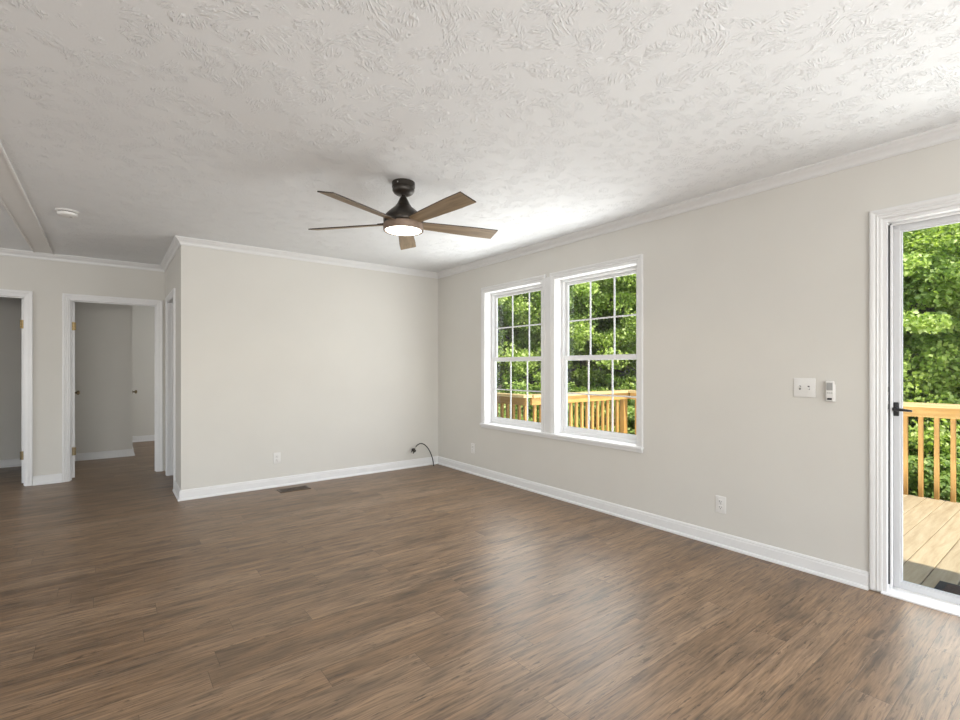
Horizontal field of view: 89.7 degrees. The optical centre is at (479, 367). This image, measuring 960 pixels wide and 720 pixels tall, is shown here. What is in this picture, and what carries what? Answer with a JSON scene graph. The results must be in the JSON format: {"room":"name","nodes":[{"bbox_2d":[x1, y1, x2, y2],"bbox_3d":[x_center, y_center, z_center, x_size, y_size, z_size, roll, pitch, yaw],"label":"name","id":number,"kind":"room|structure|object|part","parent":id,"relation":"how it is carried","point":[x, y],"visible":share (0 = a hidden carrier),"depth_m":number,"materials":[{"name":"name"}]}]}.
{"room":"empty living room","nodes":[
{"label":"empty living room","id":0,"kind":"room"},
{"bbox_2d":[0,297,131,459],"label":"door","id":1,"kind":"structure","parent":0,"point":[103,332],"depth_m":6.46,"materials":[{"name":"beige paint"}]},
{"bbox_2d":[0,458,21,467],"bbox_3d":[-7.113,1.187,4.983,4.000,0.096,0.027,0,0,-38],"label":"baseboard","id":2,"kind":"structure","parent":1,"relation":"attached to","point":[5,463],"depth_m":5.98,"materials":[{"name":"white paint"}]},
{"bbox_2d":[75,449,134,460],"bbox_3d":[-5.133,1.187,6.506,0.777,0.096,0.027,0,0,-38],"label":"baseboard","id":3,"kind":"structure","parent":1,"relation":"attached to","point":[127,452],"depth_m":6.53,"materials":[{"name":"white paint"}]},
{"bbox_2d":[0,255,164,475],"bbox_3d":[-4.707,0.015,5.097,7.953,2.440,0.110,0,0,-38],"label":"wall","id":4,"kind":"structure","parent":0,"point":[47,279],"depth_m":5.14,"materials":[{"name":"beige paint"}]},
{"bbox_2d":[33,473,61,485],"bbox_3d":[-4.580,1.187,5.109,0.230,0.096,0.027,0,0,-38],"label":"baseboard","id":5,"kind":"structure","parent":4,"relation":"attached to","point":[51,478],"depth_m":5.11,"materials":[{"name":"white paint"}]},
{"bbox_2d":[0,248,163,271],"bbox_3d":[-5.777,-1.171,4.173,5.130,0.068,0.050,0,0,-38],"label":"crown molding","id":6,"kind":"structure","parent":4,"relation":"attached to","point":[3,251],"depth_m":5.25,"materials":[{"name":"white paint"}]},
{"bbox_2d":[62,293,162,481],"bbox_3d":[-4.394,0.219,5.801,0.904,2.031,0.880,0,0,-38],"label":"door frame","id":7,"kind":"structure","parent":4,"relation":"in","point":[68,300],"depth_m":5.33,"materials":[{"name":"white paint"}]},
{"bbox_2d":[132,305,154,435],"bbox_3d":[-6.506,0.015,7.435,7.953,2.440,0.120,0,0,-38],"label":"wall","id":8,"kind":"structure","parent":0,"point":[143,317],"depth_m":8.05,"materials":[{"name":"beige paint"}]},
{"bbox_2d":[132,435,154,441],"bbox_3d":[-4.535,1.187,8.858,3.093,0.096,0.027,0,0,-38],"label":"baseboard","id":9,"kind":"structure","parent":8,"relation":"attached to","point":[146,437],"depth_m":8.03,"materials":[{"name":"white paint"}]},
{"bbox_2d":[165,247,179,486],"bbox_3d":[-3.257,0.015,5.194,0.110,2.440,1.505,0,0,-38],"label":"wall","id":10,"kind":"structure","parent":0,"point":[172,274],"depth_m":4.71,"materials":[{"name":"beige paint"}]},
{"bbox_2d":[165,288,175,488],"bbox_3d":[-3.287,0.219,5.225,0.136,2.031,0.872,0,0,-38],"label":"door frame","id":11,"kind":"structure","parent":10,"relation":"in","point":[170,300],"depth_m":5.50,"materials":[{"name":"white paint"}]},
{"bbox_3d":[-3.283,0.242,5.227,0.116,1.985,0.780,0,0,-38],"label":"frame","id":12,"kind":"part","parent":11,"relation":"part of","materials":[{"name":"white paint"}]},
{"bbox_2d":[160,237,180,271],"bbox_3d":[-3.272,-1.171,5.082,0.050,0.068,1.665,0,0,-38],"label":"crown molding","id":13,"kind":"structure","parent":10,"relation":"attached to","point":[175,244],"depth_m":4.96,"materials":[{"name":"white paint"}]},
{"bbox_2d":[172,481,180,500],"bbox_3d":[-2.917,1.187,4.640,0.027,0.096,0.487,0,0,-38],"label":"baseboard","id":14,"kind":"structure","parent":10,"relation":"attached to","point":[176,490],"depth_m":4.65,"materials":[{"name":"white paint"}]},
{"bbox_2d":[180,245,437,489],"bbox_3d":[-1.690,0.015,5.381,2.823,2.440,0.110,0,0,-38],"label":"wall","id":15,"kind":"structure","parent":0,"point":[324,367],"depth_m":5.11,"materials":[{"name":"beige paint"}]},
{"bbox_2d":[273,452,280,463],"bbox_3d":[-2.100,0.941,4.990,0.072,0.116,0.009,0,0,-38],"label":"wall outlet","id":16,"kind":"object","parent":15,"relation":"attached to","point":[276,456],"visible":1,"depth_m":4.99,"materials":[{"name":"white plastic"}]},
{"bbox_2d":[175,235,437,278],"bbox_3d":[-1.661,-1.171,5.302,2.873,0.068,0.050,0,0,-38],"label":"crown molding","id":17,"kind":"structure","parent":15,"relation":"attached to","point":[187,241],"depth_m":5.09,"materials":[{"name":"white paint"}]},
{"bbox_2d":[178,456,437,500],"bbox_3d":[-1.659,1.187,5.318,2.850,0.096,0.027,0,0,-38],"label":"baseboard","id":18,"kind":"structure","parent":15,"relation":"attached to","point":[210,491],"depth_m":5.11,"materials":[{"name":"white paint"}]},
{"bbox_2d":[0,0,959,271],"bbox_3d":[-2.362,-1.255,2.094,8.250,0.100,13.640,0,0,-38],"label":"ceiling","id":19,"kind":"structure","parent":0,"point":[154,122],"depth_m":2.21,"materials":[{"name":"paint"}]},
{"bbox_2d":[0,142,53,254],"bbox_3d":[-1.407,-1.199,0.939,0.166,0.012,10.405,0,0,-38],"label":"ceiling strip","id":20,"kind":"object","parent":19,"relation":"attached to","point":[13,198],"visible":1,"depth_m":3.64,"materials":[{"name":"paint"}]},
{"bbox_2d":[55,208,78,217],"bbox_3d":[-3.181,-1.181,3.716,0.144,0.049,0.144,0,0,-38],"label":"smoke detector","id":21,"kind":"object","parent":19,"relation":"attached to","point":[63,212],"visible":1,"depth_m":3.68,"materials":[{"name":"white plastic"}]},
{"bbox_2d":[308,178,497,249],"bbox_3d":[-0.470,-1.044,3.122,1.277,0.322,1.243,0,0,-38],"label":"ceiling fan","id":22,"kind":"object","parent":19,"relation":"hanging from","point":[402,220],"visible":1,"depth_m":3.07,"materials":[{"name":"brown wood"}]},
{"bbox_3d":[-0.870,-0.938,3.226,0.550,0.007,0.123,0,13,12],"label":"blade","id":23,"kind":"part","parent":22,"relation":"part of","materials":[{"name":"brown wood"}]},
{"bbox_3d":[-0.691,-0.938,2.817,0.123,0.007,0.550,16,8,29],"label":"blade","id":24,"kind":"part","parent":22,"relation":"part of","materials":[{"name":"brown wood"}]},
{"bbox_3d":[-0.536,-0.938,3.523,0.123,0.007,0.550,-14,1,-6],"label":"blade","id":25,"kind":"part","parent":22,"relation":"part of","materials":[{"name":"brown wood"}]},
{"bbox_3d":[-0.246,-0.938,2.861,0.123,0.007,0.550,18,-12,-40],"label":"blade","id":26,"kind":"part","parent":22,"relation":"part of","materials":[{"name":"brown wood"}]},
{"bbox_3d":[-0.151,-0.938,3.297,0.550,0.007,0.123,0,-14,-24],"label":"blade","id":27,"kind":"part","parent":22,"relation":"part of","materials":[{"name":"brown wood"}]},
{"bbox_2d":[0,441,959,719],"bbox_3d":[-2.362,1.295,2.094,8.250,0.120,13.640,0,0,-38],"label":"floor","id":28,"kind":"structure","parent":0,"point":[429,592],"depth_m":2.38,"materials":[{"name":"wood"}]},
{"bbox_2d":[277,485,310,492],"bbox_3d":[-1.882,1.232,4.879,0.296,0.006,0.146,0,0,-38],"label":"floor vent","id":29,"kind":"object","parent":28,"relation":"in","point":[291,489],"visible":1,"depth_m":4.87,"materials":[{"name":"brown metal"}]},
{"bbox_2d":[410,443,433,465],"bbox_3d":[-0.710,1.084,5.939,0.339,0.307,0.020,0,0,-38],"label":"cable","id":30,"kind":"object","parent":28,"relation":"on","point":[413,449],"visible":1,"depth_m":5.91,"materials":[{"name":"black plastic"}]},
{"bbox_2d":[438,139,959,592],"bbox_3d":[0.833,0.015,4.552,0.165,2.440,13.640,0,0,-38],"label":"wall","id":31,"kind":"structure","parent":0,"point":[745,297],"depth_m":3.21,"materials":[{"name":"beige paint"}]},
{"bbox_2d":[471,443,474,453],"bbox_3d":[-0.083,0.941,5.601,0.009,0.116,0.072,0,0,-38],"label":"wall outlet","id":32,"kind":"object","parent":31,"relation":"attached to","point":[472,444],"visible":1,"depth_m":5.59,"materials":[{"name":"white plastic"}]},
{"bbox_2d":[485,282,540,429],"bbox_3d":[0.390,-0.106,5.115,0.149,1.468,0.893,0,0,-38],"label":"window","id":33,"kind":"structure","parent":31,"relation":"in","point":[491,298],"depth_m":5.43,"materials":[{"name":"white plastic"}]},
{"bbox_3d":[0.414,0.246,5.134,0.025,0.712,0.841,0,0,-38],"label":"sash","id":34,"kind":"part","parent":33,"relation":"part of","materials":[{"name":"white plastic"}]},
{"bbox_3d":[0.436,-0.438,5.151,0.024,0.745,0.841,0,0,-38],"label":"sash","id":35,"kind":"part","parent":33,"relation":"part of","materials":[{"name":"white plastic"}]},
{"bbox_2d":[480,254,643,452],"bbox_3d":[0.703,-0.110,4.678,0.185,1.577,2.091,0,0,-38],"label":"window","id":36,"kind":"structure","parent":31,"relation":"in","point":[562,357],"depth_m":4.57,"materials":[{"name":"white plastic"}]},
{"bbox_3d":[1.068,0.246,4.284,0.025,0.712,0.844,0,0,-38],"label":"sash","id":37,"kind":"part","parent":36,"relation":"part of","materials":[{"name":"white plastic"}]},
{"bbox_3d":[1.090,-0.438,4.300,0.024,0.745,0.844,0,0,-38],"label":"sash","id":38,"kind":"part","parent":36,"relation":"part of","materials":[{"name":"white plastic"}]},
{"bbox_2d":[438,456,868,590],"bbox_3d":[0.804,1.187,4.432,0.027,0.096,4.434,0,0,-38],"label":"baseboard","id":39,"kind":"structure","parent":31,"relation":"attached to","point":[851,576],"depth_m":3.47,"materials":[{"name":"white paint"}]},
{"bbox_2d":[437,121,959,278],"bbox_3d":[2.138,-1.171,2.679,0.050,0.068,8.840,0,0,-38],"label":"crown molding","id":40,"kind":"structure","parent":31,"relation":"attached to","point":[950,132],"depth_m":3.14,"materials":[{"name":"white paint"}]},
{"bbox_2d":[716,495,725,513],"bbox_3d":[1.662,0.948,3.331,0.009,0.116,0.072,0,0,-38],"label":"wall outlet","id":41,"kind":"object","parent":31,"relation":"attached to","point":[720,500],"visible":1,"depth_m":3.33,"materials":[{"name":"white plastic"}]},
{"bbox_2d":[794,378,815,397],"bbox_3d":[1.967,0.124,2.927,0.019,0.117,0.116,0,0,-38],"label":"light switch","id":42,"kind":"object","parent":31,"relation":"attached to","point":[803,387],"visible":1,"depth_m":2.92,"materials":[{"name":"white plastic"}]},
{"bbox_2d":[826,381,835,401],"bbox_3d":[2.046,0.141,2.818,0.026,0.122,0.048,0,0,-38],"label":"remote","id":43,"kind":"object","parent":31,"relation":"attached to","point":[830,386],"visible":1,"depth_m":2.81,"materials":[{"name":"white plastic"}]},
{"bbox_3d":[2.037,0.112,2.811,0.002,0.044,0.030,0,0,-38],"label":"button panel","id":44,"kind":"part","parent":43,"relation":"part of","materials":[{"name":"grey plastic"}]},
{"bbox_2d":[869,193,959,616],"bbox_3d":[2.560,0.198,2.334,0.235,2.135,1.042,0,0,-38],"label":"door","id":45,"kind":"structure","parent":31,"relation":"in","point":[887,226],"depth_m":2.64,"materials":[{"name":"white paint"}]},
{"bbox_3d":[2.291,0.230,2.615,0.045,0.076,0.086,0,0,-38],"label":"handle","id":46,"kind":"part","parent":45,"relation":"part of","materials":[{"name":"black plastic"}]},
{"bbox_3d":[2.556,0.213,2.331,0.030,1.995,0.874,0,0,-38],"label":"storm door","id":47,"kind":"part","parent":45,"relation":"part of","materials":[{"name":"glass"}]},
{"bbox_3d":[-5.086,0.015,5.717,0.110,2.440,1.335,0,0,-38],"label":"wall partition","id":48,"kind":"structure","parent":0,"visible":0},
{"bbox_2d":[0,289,32,485],"bbox_3d":[-5.288,0.219,5.114,0.925,2.031,0.881,0,0,-38],"label":"door frame","id":49,"kind":"structure","parent":48,"relation":"in","point":[26,455],"depth_m":5.02,"materials":[{"name":"white paint"}]},
{"label":"outside","id":50,"kind":"structure","parent":0,"visible":0},
{"bbox_2d":[497,347,930,489],"bbox_3d":[8.187,-1.111,22.857,33.750,7.089,44.250,0,0,-38],"label":"ground","id":51,"kind":"structure","parent":50,"point":[574,369],"depth_m":19.58,"materials":[{"name":"green plant"}]},
{"bbox_2d":[498,388,538,421],"bbox_3d":[0.180,1.337,8.558,2.355,2.131,2.246,0,0,-13],"label":"shrub","id":52,"kind":"object","parent":51,"relation":"on","point":[537,406],"visible":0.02,"depth_m":8.43,"materials":[{"name":"green plant"}]},
{"bbox_2d":[497,369,590,427],"bbox_3d":[0.963,1.183,9.252,2.301,2.316,2.443,0,0,12],"label":"shrub","id":53,"kind":"object","parent":51,"relation":"on","point":[517,385],"visible":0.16,"depth_m":9.08,"materials":[{"name":"green plant"}]},
{"bbox_2d":[497,285,600,392],"bbox_3d":[0.368,-0.741,10.585,4.064,5.955,4.319,0,0,-7],"label":"broadleaf tree","id":54,"kind":"object","parent":51,"relation":"on","point":[521,366],"visible":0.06,"depth_m":9.52,"materials":[{"name":"green plant"}]},
{"bbox_2d":[497,284,620,408],"bbox_3d":[1.313,-0.876,11.255,4.611,6.295,4.424,0,0,39],"label":"broadleaf tree","id":55,"kind":"object","parent":51,"relation":"on","point":[571,298],"visible":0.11,"depth_m":9.88,"materials":[{"name":"green plant"}]},
{"bbox_2d":[498,274,635,390],"bbox_3d":[2.208,-0.756,11.274,4.182,6.010,4.507,0,0,27],"label":"broadleaf tree","id":56,"kind":"object","parent":51,"relation":"on","point":[579,375],"visible":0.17,"depth_m":9.74,"materials":[{"name":"green plant"}]},
{"bbox_2d":[515,381,628,430],"bbox_3d":[1.811,1.288,9.653,2.358,2.016,2.473,0,0,17],"label":"shrub","id":57,"kind":"object","parent":51,"relation":"on","point":[571,386],"visible":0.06,"depth_m":9.44,"materials":[{"name":"green plant"}]},
{"bbox_2d":[569,274,635,389],"bbox_3d":[3.500,-0.883,10.950,4.424,6.081,4.611,0,0,43],"label":"broadleaf tree","id":58,"kind":"object","parent":51,"relation":"on","point":[609,343],"visible":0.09,"depth_m":9.88,"materials":[{"name":"green plant"}]},
{"bbox_2d":[572,284,635,385],"bbox_3d":[3.282,-1.536,12.616,4.967,7.072,4.673,0,0,31],"label":"broadleaf tree","id":59,"kind":"object","parent":51,"relation":"on","point":[633,308],"visible":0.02,"depth_m":11.62,"materials":[{"name":"green plant"}]},
{"bbox_2d":[579,371,635,430],"bbox_3d":[2.861,1.184,10.176,2.559,2.215,2.411,0,0,-11],"label":"shrub","id":60,"kind":"object","parent":51,"relation":"on","point":[608,377],"visible":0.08,"depth_m":9.83,"materials":[{"name":"green plant"}]},
{"bbox_2d":[584,387,634,434],"bbox_3d":[3.259,1.335,9.223,2.590,2.191,2.470,0,0,15],"label":"shrub","id":61,"kind":"object","parent":51,"relation":"on","point":[631,413],"visible":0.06,"depth_m":8.96,"materials":[{"name":"green plant"}]},
{"bbox_2d":[903,286,922,345],"bbox_3d":[8.890,-1.908,10.971,6.588,7.367,6.321,0,0,-21],"label":"broadleaf tree","id":62,"kind":"object","parent":51,"relation":"on","point":[915,286],"visible":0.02,"depth_m":8.92,"materials":[{"name":"green plant"}]},
{"bbox_2d":[903,223,959,454],"bbox_3d":[5.888,-0.188,6.985,3.861,5.026,4.103,0,0,-11],"label":"broadleaf tree","id":63,"kind":"object","parent":51,"relation":"on","point":[935,322],"visible":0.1,"depth_m":5.90,"materials":[{"name":"green plant"}]},
{"bbox_2d":[903,226,959,451],"bbox_3d":[7.484,-0.283,6.967,4.293,4.938,3.983,0,0,-3],"label":"broadleaf tree","id":64,"kind":"object","parent":51,"relation":"on","point":[931,343],"visible":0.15,"depth_m":6.10,"materials":[{"name":"green plant"}]},
{"bbox_2d":[903,226,959,452],"bbox_3d":[7.442,-0.540,7.823,4.424,5.567,4.611,0,0,10],"label":"broadleaf tree","id":65,"kind":"object","parent":51,"relation":"on","point":[955,308],"visible":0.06,"depth_m":6.53,"materials":[{"name":"green plant"}]},
{"bbox_2d":[908,425,959,501],"bbox_3d":[5.191,1.478,5.966,2.210,1.816,2.082,0,0,3],"label":"shrub","id":66,"kind":"object","parent":51,"relation":"on","point":[913,459],"visible":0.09,"depth_m":5.35,"materials":[{"name":"green plant"}]},
{"bbox_2d":[908,416,959,496],"bbox_3d":[5.856,1.486,6.346,2.133,1.849,2.237,0,0,13],"label":"shrub","id":67,"kind":"object","parent":51,"relation":"on","point":[911,482],"visible":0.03,"depth_m":5.75,"materials":[{"name":"green plant"}]},
{"bbox_2d":[908,419,959,493],"bbox_3d":[6.120,1.528,5.960,2.210,1.816,2.082,0,0,9],"label":"shrub","id":68,"kind":"object","parent":51,"relation":"on","point":[958,432],"visible":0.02,"depth_m":6.06,"materials":[{"name":"green plant"}]},
{"bbox_3d":[2.719,2.392,4.798,2.960,2.087,8.490,0,0,-38],"label":"framing","id":69,"kind":"object","parent":51,"relation":"on","visible":0},
{"bbox_2d":[903,494,959,587],"bbox_3d":[2.601,1.331,4.903,3.018,0.032,8.815,0,0,-38],"label":"floor","id":70,"kind":"structure","parent":69,"relation":"on","point":[931,526],"depth_m":3.66,"materials":[{"name":"beige wood"}]},
{"bbox_2d":[497,393,531,420],"bbox_3d":[0.042,0.918,7.066,0.174,1.114,1.950,0,0,-38],"label":"deck railing","id":71,"kind":"object","parent":70,"relation":"on","point":[502,398],"visible":0.2,"depth_m":6.48,"materials":[{"name":"wood"}]},
{"bbox_3d":[0.023,0.450,7.051,0.038,0.101,1.942,0,0,-38],"label":"rail","id":72,"kind":"part","parent":71,"relation":"part of","materials":[{"name":"brown wood"}]},
{"bbox_2d":[528,390,629,433],"bbox_3d":[1.531,0.918,7.053,2.212,1.114,0.174,0,0,-38],"label":"deck railing","id":73,"kind":"object","parent":70,"relation":"on","point":[620,402],"visible":0.37,"depth_m":7.23,"materials":[{"name":"beige wood"}]},
{"bbox_3d":[1.546,0.450,7.033,2.204,0.101,0.038,0,0,-38],"label":"rail","id":74,"kind":"part","parent":73,"relation":"part of","materials":[{"name":"beige wood"}]},
{"bbox_3d":[2.287,0.938,7.688,0.089,1.074,0.089,0,0,-38],"label":"post","id":75,"kind":"part","parent":73,"relation":"part of","materials":[{"name":"beige wood"}]},
{"bbox_2d":[628,390,959,502],"bbox_3d":[3.961,0.918,5.548,0.174,1.114,5.165,0,0,-38],"label":"deck railing","id":76,"kind":"object","parent":70,"relation":"on","point":[936,411],"visible":0.09,"depth_m":4.81,"materials":[{"name":"beige wood"}]},
{"bbox_3d":[3.941,0.450,5.533,0.038,0.101,5.157,0,0,-38],"label":"rail","id":77,"kind":"part","parent":76,"relation":"part of","materials":[{"name":"beige wood"}]},
{"bbox_2d":[934,581,959,594],"bbox_3d":[2.863,1.307,2.511,0.470,0.016,0.760,0,0,-38],"label":"doormat","id":78,"kind":"object","parent":70,"relation":"on","point":[944,586],"visible":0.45,"depth_m":2.85,"materials":[{"name":"black rubber"}]}
]}

